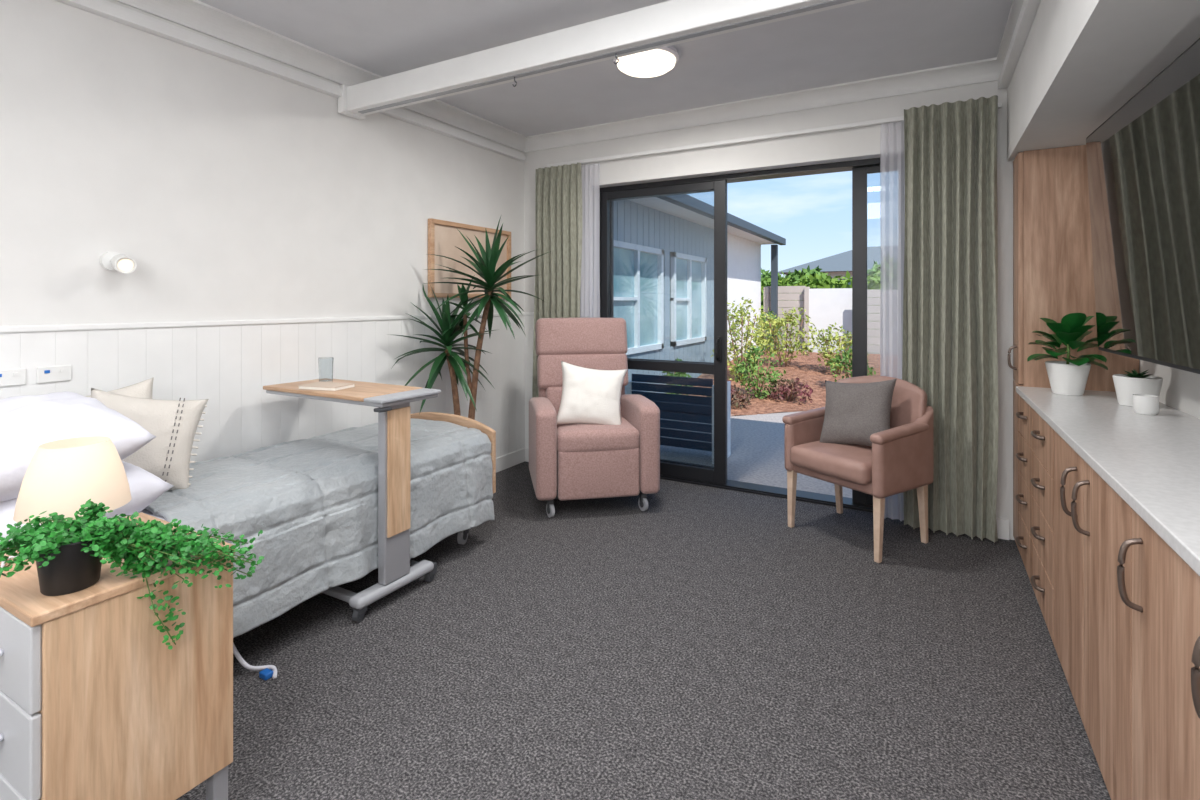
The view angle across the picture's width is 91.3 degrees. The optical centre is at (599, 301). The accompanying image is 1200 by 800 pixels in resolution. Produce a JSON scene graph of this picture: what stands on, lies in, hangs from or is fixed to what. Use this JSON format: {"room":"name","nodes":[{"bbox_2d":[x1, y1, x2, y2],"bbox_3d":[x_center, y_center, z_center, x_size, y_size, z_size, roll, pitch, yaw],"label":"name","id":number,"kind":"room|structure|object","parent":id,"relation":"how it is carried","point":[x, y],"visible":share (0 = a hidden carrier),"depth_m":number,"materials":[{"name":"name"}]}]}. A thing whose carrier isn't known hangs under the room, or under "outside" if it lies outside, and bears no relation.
{"room":"care facility","nodes":[
{"label":"care facility","id":0,"kind":"room"},
{"bbox_2d":[0,0,523,325],"bbox_3d":[-2.143,-0.010,2.194,0.120,2.620,6.550,0,0,29],"label":"wall","id":1,"kind":"structure","parent":0,"point":[234,191],"depth_m":2.66,"materials":[{"name":"paint"}]},
{"bbox_2d":[0,368,25,386],"bbox_3d":[-2.105,0.269,2.103,0.011,0.060,0.066,0,0,29],"label":"power outlet","id":2,"kind":"object","parent":1,"relation":"attached to","point":[14,377],"depth_m":2.10,"materials":[{"name":"white plastic"}]},
{"bbox_2d":[37,365,71,382],"bbox_3d":[-2.049,0.269,2.203,0.011,0.060,0.098,0,0,29],"label":"power outlet","id":3,"kind":"object","parent":1,"relation":"attached to","point":[46,374],"depth_m":2.20,"materials":[{"name":"white plastic"}]},
{"bbox_2d":[99,252,136,273],"bbox_3d":[-1.906,-0.157,2.342,0.152,0.093,0.095,0,0,29],"label":"light","id":4,"kind":"object","parent":1,"relation":"attached to","point":[124,264],"visible":1,"depth_m":2.32,"materials":[{"name":"white plastic"}]},
{"bbox_2d":[0,315,524,461],"bbox_3d":[-2.122,0.655,2.097,0.012,1.090,6.200,0,0,29],"label":"wainscoting","id":5,"kind":"structure","parent":1,"relation":"attached to","point":[229,366],"depth_m":2.93,"materials":[{"name":"paint"}]},
{"bbox_2d":[0,312,525,332],"bbox_3d":[-2.118,0.098,2.094,0.022,0.025,6.200,0,0,29],"label":"trim","id":6,"kind":"structure","parent":1,"relation":"attached to","point":[97,326],"depth_m":2.61,"materials":[{"name":"paint"}]},
{"bbox_2d":[114,0,526,151],"bbox_3d":[-2.087,-1.272,2.077,0.094,0.097,6.200,0,0,29],"label":"crown molding","id":7,"kind":"structure","parent":1,"relation":"attached to","point":[196,15],"depth_m":2.99,"materials":[{"name":"paint"}]},
{"bbox_2d":[428,218,510,297],"bbox_3d":[-0.915,-0.290,4.235,0.035,0.520,0.850,0,0,29],"label":"framed picture","id":8,"kind":"object","parent":1,"relation":"attached to","point":[443,236],"visible":0.74,"depth_m":4.08,"materials":[{"name":"brown wood"}]},
{"bbox_2d":[476,390,481,399],"bbox_3d":[-0.888,0.678,4.288,0.011,0.060,0.055,0,0,29],"label":"power outlet","id":9,"kind":"object","parent":1,"relation":"attached to","point":[479,393],"depth_m":4.30,"materials":[{"name":"white plastic"}]},
{"bbox_2d":[496,448,524,472],"bbox_3d":[-2.119,1.245,2.095,0.020,0.110,6.200,0,0,29],"label":"baseboard","id":10,"kind":"structure","parent":1,"relation":"attached to","point":[514,458],"depth_m":4.62,"materials":[{"name":"paint"}]},
{"bbox_2d":[56,0,1040,161],"bbox_3d":[-0.662,-1.113,1.376,3.265,0.195,5.960,0,0,29],"label":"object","id":11,"kind":"structure","parent":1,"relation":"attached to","point":[671,22],"depth_m":2.60,"materials":[{"name":"paint"}]},
{"bbox_2d":[198,0,1012,135],"bbox_3d":[-0.448,-1.370,1.251,3.960,0.100,6.550,0,0,29],"label":"ceiling","id":12,"kind":"structure","parent":0,"point":[869,39],"depth_m":3.01,"materials":[{"name":"paint"}]},
{"bbox_2d":[613,45,678,77],"bbox_3d":[0.246,-1.276,3.136,0.354,0.087,0.354,0,0,29],"label":"ceiling light","id":13,"kind":"object","parent":12,"relation":"attached to","point":[656,62],"depth_m":3.07,"materials":[{"name":"white plastic"}]},
{"bbox_2d":[176,462,1110,799],"bbox_3d":[-0.485,1.350,1.185,3.960,0.100,6.400,0,0,29],"label":"floor","id":14,"kind":"structure","parent":0,"point":[696,644],"depth_m":2.07,"materials":[{"name":"carpet"}]},
{"bbox_2d":[0,513,235,799],"bbox_3d":[-1.204,0.950,1.384,0.470,0.700,0.412,0,0,29],"label":"bedside table","id":15,"kind":"object","parent":14,"relation":"on","point":[94,705],"visible":0.88,"depth_m":1.25,"materials":[{"name":"brown wood"}]},
{"bbox_2d":[1,436,130,566],"bbox_3d":[-1.278,0.469,1.385,0.212,0.262,0.274,0,0,29],"label":"table lamp","id":16,"kind":"object","parent":15,"relation":"on","point":[62,475],"visible":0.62,"depth_m":1.35,"materials":[{"name":"beige fabric"}]},
{"bbox_2d":[0,499,263,649],"bbox_3d":[-1.034,0.601,1.308,0.501,0.328,0.222,0,0,-39],"label":"potted trailing plant","id":17,"kind":"object","parent":15,"relation":"on","point":[69,559],"visible":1,"depth_m":1.27,"materials":[{"name":"green plant"}]},
{"bbox_2d":[138,412,495,679],"bbox_3d":[-1.389,0.840,2.424,0.874,0.921,2.205,0,0,29],"label":"bed","id":18,"kind":"object","parent":14,"relation":"on","point":[313,500],"visible":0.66,"depth_m":2.38,"materials":[{"name":"grey quilted fabric"},{"name":"light oak"},{"name":"grey plastic"}]},
{"bbox_2d":[0,460,172,540],"bbox_3d":[-1.785,0.614,1.852,0.660,0.219,0.459,0,0,26],"label":"bed pillow","id":19,"kind":"object","parent":18,"relation":"on","point":[145,487],"visible":0.12,"depth_m":1.84,"materials":[{"name":"white fabric"}]},
{"bbox_2d":[0,391,155,501],"bbox_3d":[-1.786,0.435,1.829,0.662,0.260,0.456,0,0,34],"label":"bed pillow","id":20,"kind":"object","parent":19,"relation":"on","point":[28,422],"visible":0.66,"depth_m":1.75,"materials":[{"name":"white fabric"}]},
{"bbox_2d":[85,377,153,398],"bbox_3d":[-1.825,0.490,2.148,0.406,0.396,0.179,0,0,-36],"label":"throw pillow","id":21,"kind":"object","parent":19,"relation":"on","point":[143,389],"visible":0.06,"depth_m":2.22,"materials":[{"name":"beige fabric"}]},
{"bbox_2d":[91,388,208,489],"bbox_3d":[-1.669,0.505,2.135,0.411,0.396,0.221,0,0,-33],"label":"throw pillow","id":22,"kind":"object","parent":18,"relation":"on","point":[174,423],"visible":0.55,"depth_m":2.13,"materials":[{"name":"beige fabric"}]},
{"bbox_2d":[263,379,440,622],"bbox_3d":[-1.191,0.851,2.729,0.825,0.898,0.450,0,0,29],"label":"table","id":23,"kind":"object","parent":14,"relation":"on","point":[396,569],"visible":0.84,"depth_m":2.53,"materials":[{"name":"brown wood"}]},
{"bbox_2d":[318,357,333,381],"bbox_3d":[-1.357,0.339,2.907,0.070,0.126,0.070,0,0,29],"label":"drinking glass","id":24,"kind":"object","parent":23,"relation":"on","point":[325,364],"visible":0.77,"depth_m":2.88,"materials":[{"name":"clear glass"}]},
{"bbox_2d":[298,382,354,390],"bbox_3d":[-1.271,0.393,2.733,0.206,0.018,0.136,0,0,17],"label":"notebook","id":25,"kind":"object","parent":23,"relation":"on","point":[322,386],"visible":1,"depth_m":2.70,"materials":[{"name":"beige paper"}]},
{"bbox_2d":[386,217,550,419],"bbox_3d":[-0.751,0.363,3.716,0.763,1.873,0.915,0,0,29],"label":"yucca plant","id":26,"kind":"object","parent":14,"relation":"on","point":[451,327],"visible":0.83,"depth_m":3.71,"materials":[{"name":"green plant"}]},
{"bbox_2d":[529,318,659,517],"bbox_3d":[-0.077,0.706,3.929,0.773,1.188,0.840,0,0,-11],"label":"recliner chair","id":27,"kind":"object","parent":14,"relation":"on","point":[573,461],"visible":0.91,"depth_m":3.58,"materials":[{"name":"pink fabric"}]},
{"bbox_2d":[557,361,626,424],"bbox_3d":[-0.054,0.600,3.736,0.488,0.441,0.220,0,0,-7],"label":"throw pillow","id":28,"kind":"object","parent":27,"relation":"on","point":[589,396],"visible":0.98,"depth_m":3.68,"materials":[{"name":"white fabric"}]},
{"bbox_2d":[557,416,639,451],"bbox_3d":[-0.053,0.845,3.802,0.510,0.180,0.580,0,0,-11],"label":"seat cushion","id":29,"kind":"object","parent":27,"relation":"on","point":[624,437],"depth_m":3.54,"materials":[{"name":"pink fabric"}]},
{"bbox_2d":[660,477,872,512],"bbox_3d":[0.941,1.294,4.045,2.230,0.012,0.015,0,0,29],"label":"threshold","id":30,"kind":"object","parent":14,"relation":"on","point":[664,478],"visible":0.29,"depth_m":3.95,"materials":[{"name":"black metal"}]},
{"bbox_2d":[782,375,933,562],"bbox_3d":[1.438,0.866,3.284,0.600,0.868,0.626,0,0,-32],"label":"armchair","id":31,"kind":"object","parent":14,"relation":"on","point":[900,458],"visible":0.88,"depth_m":3.12,"materials":[{"name":"pink leather"}]},
{"bbox_2d":[820,379,896,445],"bbox_3d":[1.441,0.625,3.297,0.217,0.414,0.461,0,0,-41],"label":"throw pillow","id":32,"kind":"object","parent":31,"relation":"on","point":[854,412],"visible":0.96,"depth_m":3.23,"materials":[{"name":"grey fabric"}]},
{"bbox_2d":[1008,145,1199,799],"bbox_3d":[1.351,0.266,1.147,0.510,2.068,4.479,0,0,29],"label":"tall cabinet","id":33,"kind":"object","parent":14,"relation":"on","point":[1106,494],"visible":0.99,"depth_m":1.76,"materials":[{"name":"brown wood"}]},
{"bbox_2d":[1016,386,1199,575],"bbox_3d":[1.306,0.445,1.035,0.480,0.030,4.240,0,0,29],"label":"countertop","id":34,"kind":"structure","parent":33,"relation":"on","point":[1152,462],"depth_m":1.69,"materials":[{"name":"stone"}]},
{"bbox_2d":[1027,313,1107,395],"bbox_3d":[2.190,0.238,2.751,0.304,0.381,0.297,0,0,-17],"label":"fiddle leaf fig","id":35,"kind":"object","parent":34,"relation":"on","point":[1070,376],"visible":0.99,"depth_m":2.69,"materials":[{"name":"green plant"}]},
{"bbox_2d":[1045,361,1090,395],"bbox_3d":[2.185,0.356,2.744,0.170,0.145,0.170,0,0,29],"label":"pot","id":36,"kind":"object","parent":34,"relation":"on","point":[1065,377],"depth_m":2.69,"materials":[{"name":"white ceramic"}]},
{"bbox_2d":[1112,369,1162,405],"bbox_3d":[2.234,0.354,2.442,0.156,0.150,0.156,0,0,29],"label":"potted succulent","id":37,"kind":"object","parent":34,"relation":"on","point":[1126,385],"visible":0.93,"depth_m":2.41,"materials":[{"name":"white ceramic"}]},
{"bbox_2d":[1132,394,1158,414],"bbox_3d":[2.096,0.394,2.255,0.076,0.070,0.076,0,0,29],"label":"ceramic cup","id":38,"kind":"object","parent":34,"relation":"on","point":[1145,404],"visible":1,"depth_m":2.23,"materials":[{"name":"white ceramic"}]},
{"bbox_2d":[727,233,760,360],"bbox_3d":[2.746,0.050,11.518,0.105,2.600,2.900,0,0,29],"label":"wall","id":39,"kind":"structure","parent":0,"point":[743,255],"depth_m":11.55,"materials":[{"name":"white paint"}]},
{"bbox_2d":[660,411,851,497],"bbox_3d":[6.675,1.370,3.151,15.400,0.100,4.000,0,0,29],"label":"paving","id":40,"kind":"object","parent":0,"point":[757,441],"visible":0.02,"depth_m":5.05,"materials":[{"name":"concrete"}]},
{"bbox_2d":[625,374,730,463],"bbox_3d":[0.671,0.975,5.103,0.850,0.690,0.330,0,0,29],"label":"slatted screen","id":41,"kind":"object","parent":40,"relation":"on","point":[700,409],"visible":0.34,"depth_m":4.93,"materials":[{"name":"navy painted metal"}]},
{"bbox_2d":[680,350,879,415],"bbox_3d":[7.104,1.162,6.861,12.000,0.340,6.100,0,0,29],"label":"garden bed","id":42,"kind":"object","parent":40,"relation":"on","point":[806,368],"visible":0.16,"depth_m":8.85,"materials":[{"name":"brown soil"}]},
{"bbox_2d":[662,357,692,394],"bbox_3d":[0.973,0.996,7.372,0.399,0.613,0.593,0,0,29],"label":"shrub","id":43,"kind":"object","parent":42,"relation":"on","point":[677,374],"visible":0.15,"depth_m":7.26,"materials":[{"name":"green plant"}]},
{"bbox_2d":[707,380,750,409],"bbox_3d":[1.595,1.168,7.257,0.565,0.415,0.398,0,0,29],"label":"shrub","id":44,"kind":"object","parent":42,"relation":"on","point":[735,395],"visible":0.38,"depth_m":7.16,"materials":[{"name":"red plant"}]},
{"bbox_2d":[710,297,763,380],"bbox_3d":[2.110,0.611,8.895,0.779,1.380,0.819,0,0,29],"label":"shrub","id":45,"kind":"object","parent":42,"relation":"on","point":[733,347],"visible":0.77,"depth_m":8.84,"materials":[{"name":"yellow plant"}]},
{"bbox_2d":[733,346,785,398],"bbox_3d":[2.057,0.944,7.700,0.566,0.754,0.672,0,0,-27],"label":"shrub","id":46,"kind":"object","parent":42,"relation":"on","point":[750,367],"visible":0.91,"depth_m":7.66,"materials":[{"name":"green plant"}]},
{"bbox_2d":[754,310,785,355],"bbox_3d":[3.225,0.730,11.143,0.629,1.142,0.634,0,0,29],"label":"shrub","id":47,"kind":"object","parent":42,"relation":"on","point":[770,312],"visible":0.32,"depth_m":11.13,"materials":[{"name":"green plant"}]},
{"bbox_2d":[754,307,824,366],"bbox_3d":[3.194,0.689,9.923,1.139,1.226,0.886,0,0,13],"label":"shrub","id":48,"kind":"object","parent":42,"relation":"on","point":[790,319],"visible":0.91,"depth_m":9.83,"materials":[{"name":"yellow plant"}]},
{"bbox_2d":[767,377,812,404],"bbox_3d":[2.475,1.194,7.620,0.569,0.436,0.486,0,0,29],"label":"shrub","id":49,"kind":"object","parent":42,"relation":"on","point":[795,384],"visible":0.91,"depth_m":7.56,"materials":[{"name":"red plant"}]},
{"bbox_2d":[810,322,851,373],"bbox_3d":[3.750,0.809,9.369,0.762,0.987,0.674,0,0,29],"label":"shrub","id":50,"kind":"object","parent":42,"relation":"on","point":[823,338],"visible":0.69,"depth_m":9.30,"materials":[{"name":"yellow plant"}]},
{"bbox_2d":[827,339,875,381],"bbox_3d":[3.485,0.907,8.144,0.637,0.790,0.519,0,0,29],"label":"shrub","id":51,"kind":"object","parent":42,"relation":"on","point":[838,359],"visible":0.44,"depth_m":8.13,"materials":[{"name":"green plant"}]},
{"bbox_2d":[524,81,1014,539],"bbox_3d":[1.084,-0.010,4.003,3.760,2.620,0.250,0,0,29],"label":"wall","id":52,"kind":"structure","parent":0,"point":[863,142],"depth_m":3.76,"materials":[{"name":"paint"}]},
{"bbox_2d":[525,448,528,461],"bbox_3d":[-0.345,1.245,4.644,0.600,0.110,0.020,0,0,29],"label":"baseboard","id":53,"kind":"structure","parent":52,"relation":"attached to","point":[526,449],"depth_m":4.77,"materials":[{"name":"paint"}]},
{"bbox_2d":[525,315,533,447],"bbox_3d":[-0.346,0.655,4.649,0.607,1.090,0.012,0,0,29],"label":"trim","id":54,"kind":"structure","parent":52,"relation":"attached to","point":[529,320],"depth_m":4.77,"materials":[{"name":"paint"}]},
{"bbox_2d":[525,312,533,315],"bbox_3d":[-0.345,0.098,4.643,0.598,0.025,0.022,0,0,29],"label":"trim","id":55,"kind":"structure","parent":52,"relation":"attached to","point":[526,313],"depth_m":4.76,"materials":[{"name":"paint"}]},
{"bbox_2d":[600,158,879,509],"bbox_3d":[0.979,0.205,4.113,2.230,2.190,0.140,0,0,29],"label":"door frame","id":56,"kind":"structure","parent":52,"relation":"in","point":[860,169],"depth_m":3.74,"materials":[{"name":"black metal"}]},
{"bbox_2d":[601,180,726,484],"bbox_3d":[0.437,0.211,4.327,0.995,2.129,0.103,0,0,29],"label":"door","id":57,"kind":"structure","parent":56,"relation":"attached to","point":[718,475],"depth_m":4.14,"materials":[{"name":"black metal"}]},
{"bbox_2d":[717,336,720,361],"bbox_3d":[0.833,0.330,4.107,0.030,0.180,0.017,0,0,29],"label":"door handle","id":58,"kind":"object","parent":57,"relation":"attached to","point":[719,337],"visible":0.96,"depth_m":4.10,"materials":[{"name":"black metal"}]},
{"bbox_2d":[524,57,1003,152],"bbox_3d":[0.784,-1.272,3.974,3.265,0.097,0.094,0,0,29],"label":"crown molding","id":59,"kind":"structure","parent":52,"relation":"attached to","point":[985,70],"depth_m":3.76,"materials":[{"name":"paint"}]},
{"bbox_2d":[547,102,1002,167],"bbox_3d":[0.889,-1.073,3.920,2.980,0.025,0.025,0,0,29],"label":"rail","id":60,"kind":"object","parent":52,"relation":"attached to","point":[899,118],"visible":0.81,"depth_m":3.87,"materials":[{"name":"metal"}]},
{"bbox_2d":[532,163,581,397],"bbox_3d":[-0.328,0.115,4.533,0.434,2.330,0.086,0,0,29],"label":"curtain","id":61,"kind":"object","parent":60,"relation":"hanging from","point":[558,189],"visible":0.54,"depth_m":4.53,"materials":[{"name":"green fabric"}]},
{"bbox_2d":[580,163,599,317],"bbox_3d":[-0.082,0.115,4.442,0.190,2.310,0.042,0,0,29],"label":"sheer curtain","id":62,"kind":"object","parent":60,"relation":"hanging from","point":[590,266],"visible":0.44,"depth_m":4.43,"materials":[{"name":"white fabric"}]},
{"bbox_2d":[880,121,904,520],"bbox_3d":[1.786,0.110,3.433,0.266,2.340,0.041,0,0,29],"label":"sheer curtain","id":63,"kind":"object","parent":60,"relation":"hanging from","point":[892,148],"visible":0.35,"depth_m":3.46,"materials":[{"name":"white fabric"}]},
{"bbox_2d":[902,95,997,542],"bbox_3d":[1.941,0.087,3.270,0.460,2.395,0.103,0,0,29],"label":"curtain","id":64,"kind":"object","parent":60,"relation":"hanging from","point":[950,289],"visible":0.95,"depth_m":3.25,"materials":[{"name":"green fabric"}]},
{"bbox_2d":[996,518,1009,539],"bbox_3d":[2.051,1.245,3.310,0.425,0.110,0.020,0,0,29],"label":"baseboard","id":65,"kind":"structure","parent":52,"relation":"attached to","point":[1003,525],"depth_m":3.21,"materials":[{"name":"paint"}]},
{"bbox_2d":[1007,0,1199,161],"bbox_3d":[0.942,-1.045,0.391,0.495,0.550,6.200,0,0,29],"label":"bulkhead","id":66,"kind":"structure","parent":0,"point":[1079,62],"depth_m":2.00,"materials":[{"name":"paint"}]},
{"bbox_2d":[997,0,1023,62],"bbox_3d":[0.701,-1.289,0.525,0.055,0.062,6.200,0,0,29],"label":"crown molding","id":67,"kind":"structure","parent":66,"relation":"attached to","point":[1016,6],"depth_m":2.80,"materials":[{"name":"paint"}]},
{"bbox_2d":[1139,360,1199,418],"bbox_3d":[1.271,-0.010,0.351,0.120,2.620,6.450,0,0,29],"label":"wall","id":68,"kind":"structure","parent":0,"point":[1180,389],"depth_m":2.35,"materials":[{"name":"paint"}]},
{"bbox_2d":[1086,38,1199,373],"bbox_3d":[1.818,-0.251,1.752,0.285,0.910,1.601,0,0,29],"label":"television","id":69,"kind":"object","parent":68,"relation":"attached to","point":[1143,162],"visible":1,"depth_m":1.91,"materials":[{"name":"black plastic"}]},
{"bbox_3d":[1.195,0.050,9.097,0.240,2.700,8.740,0,0,29],"label":"wall","id":70,"kind":"structure","parent":0,"visible":0},
{"bbox_2d":[614,200,713,392],"bbox_3d":[0.611,0.050,7.729,0.050,2.600,5.700,0,0,29],"label":"cladding","id":71,"kind":"object","parent":70,"relation":"attached to","point":[634,223],"visible":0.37,"depth_m":8.33,"materials":[{"name":"grey wood"}]},
{"bbox_2d":[614,240,663,354],"bbox_3d":[0.470,-0.040,7.435,0.070,1.360,1.550,0,0,29],"label":"window","id":72,"kind":"structure","parent":71,"relation":"attached to","point":[637,348],"depth_m":7.44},
{"bbox_2d":[614,247,657,347],"bbox_3d":[0.437,-0.040,7.453,0.025,1.360,1.550,0,0,29],"label":"window pane","id":73,"kind":"structure","parent":72,"relation":"attached to","point":[623,258],"depth_m":7.58,"materials":[{"name":"clear glass"}]},
{"bbox_2d":[670,252,705,345],"bbox_3d":[1.382,-0.040,9.073,0.070,1.360,1.400,0,0,29],"label":"window","id":74,"kind":"structure","parent":71,"relation":"attached to","point":[673,255],"depth_m":9.04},
{"bbox_2d":[670,258,701,343],"bbox_3d":[1.349,-0.040,9.091,0.025,1.360,1.400,0,0,29],"label":"window pane","id":75,"kind":"structure","parent":74,"relation":"attached to","point":[681,264],"depth_m":9.03,"materials":[{"name":"clear glass"}]},
{"bbox_2d":[629,197,775,244],"bbox_3d":[1.583,-1.265,9.219,0.800,0.030,8.150,0,0,29],"label":"soffit","id":76,"kind":"structure","parent":70,"relation":"attached to","point":[656,203],"depth_m":8.48,"materials":[{"name":"white paint"}]},
{"bbox_3d":[25.273,1.450,24.845,60.000,0.100,52.000,0,0,29],"label":"lawn","id":77,"kind":"structure","parent":0,"visible":0},
{"bbox_2d":[771,244,777,349],"bbox_3d":[3.724,0.050,12.530,0.120,2.540,0.120,0,0,29],"label":"support post","id":78,"kind":"object","parent":77,"relation":"on","point":[774,248],"visible":0.64,"depth_m":12.48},
{"bbox_2d":[761,270,880,350],"bbox_3d":[8.244,0.323,11.686,12.339,2.154,1.389,0,0,29],"label":"hedge","id":79,"kind":"object","parent":77,"relation":"on","point":[874,284],"visible":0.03,"depth_m":13.34,"materials":[{"name":"green plant"}]},
{"bbox_2d":[761,261,880,284],"bbox_3d":[11.184,-0.822,17.609,16.359,4.544,5.666,0,0,29],"label":"tree","id":80,"kind":"object","parent":77,"relation":"on","point":[796,275],"visible":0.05,"depth_m":17.98,"materials":[{"name":"green plant"}]},
{"bbox_2d":[764,286,879,353],"bbox_3d":[7.720,0.528,10.375,9.600,1.743,0.440,0,0,29],"label":"fence","id":81,"kind":"object","parent":77,"relation":"on","point":[824,307],"visible":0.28,"depth_m":12.19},
{"bbox_2d":[822,272,868,279],"bbox_3d":[13.617,0.050,24.466,9.000,2.700,8.000,0,0,29],"label":"house walls","id":82,"kind":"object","parent":77,"relation":"on","point":[832,274],"visible":0.07,"depth_m":22.40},
{"bbox_2d":[778,246,880,274],"bbox_3d":[13.617,-1.775,24.466,10.400,1.250,9.200,0,0,29],"label":"house roof","id":83,"kind":"structure","parent":82,"relation":"on","point":[842,262],"depth_m":23.30,"materials":[{"name":"grey metal"}]},
{"bbox_3d":[0.197,-1.980,10.019,4.000,1.240,8.200,0,0,29],"label":"roof","id":84,"kind":"structure","parent":0,"visible":0},
{"bbox_2d":[657,194,785,244],"bbox_3d":[1.945,-1.290,9.046,0.120,0.140,8.200,0,0,29],"label":"gutter","id":85,"kind":"object","parent":84,"relation":"attached to","point":[688,202],"visible":0.49,"depth_m":8.58,"materials":[{"name":"grey metal"}]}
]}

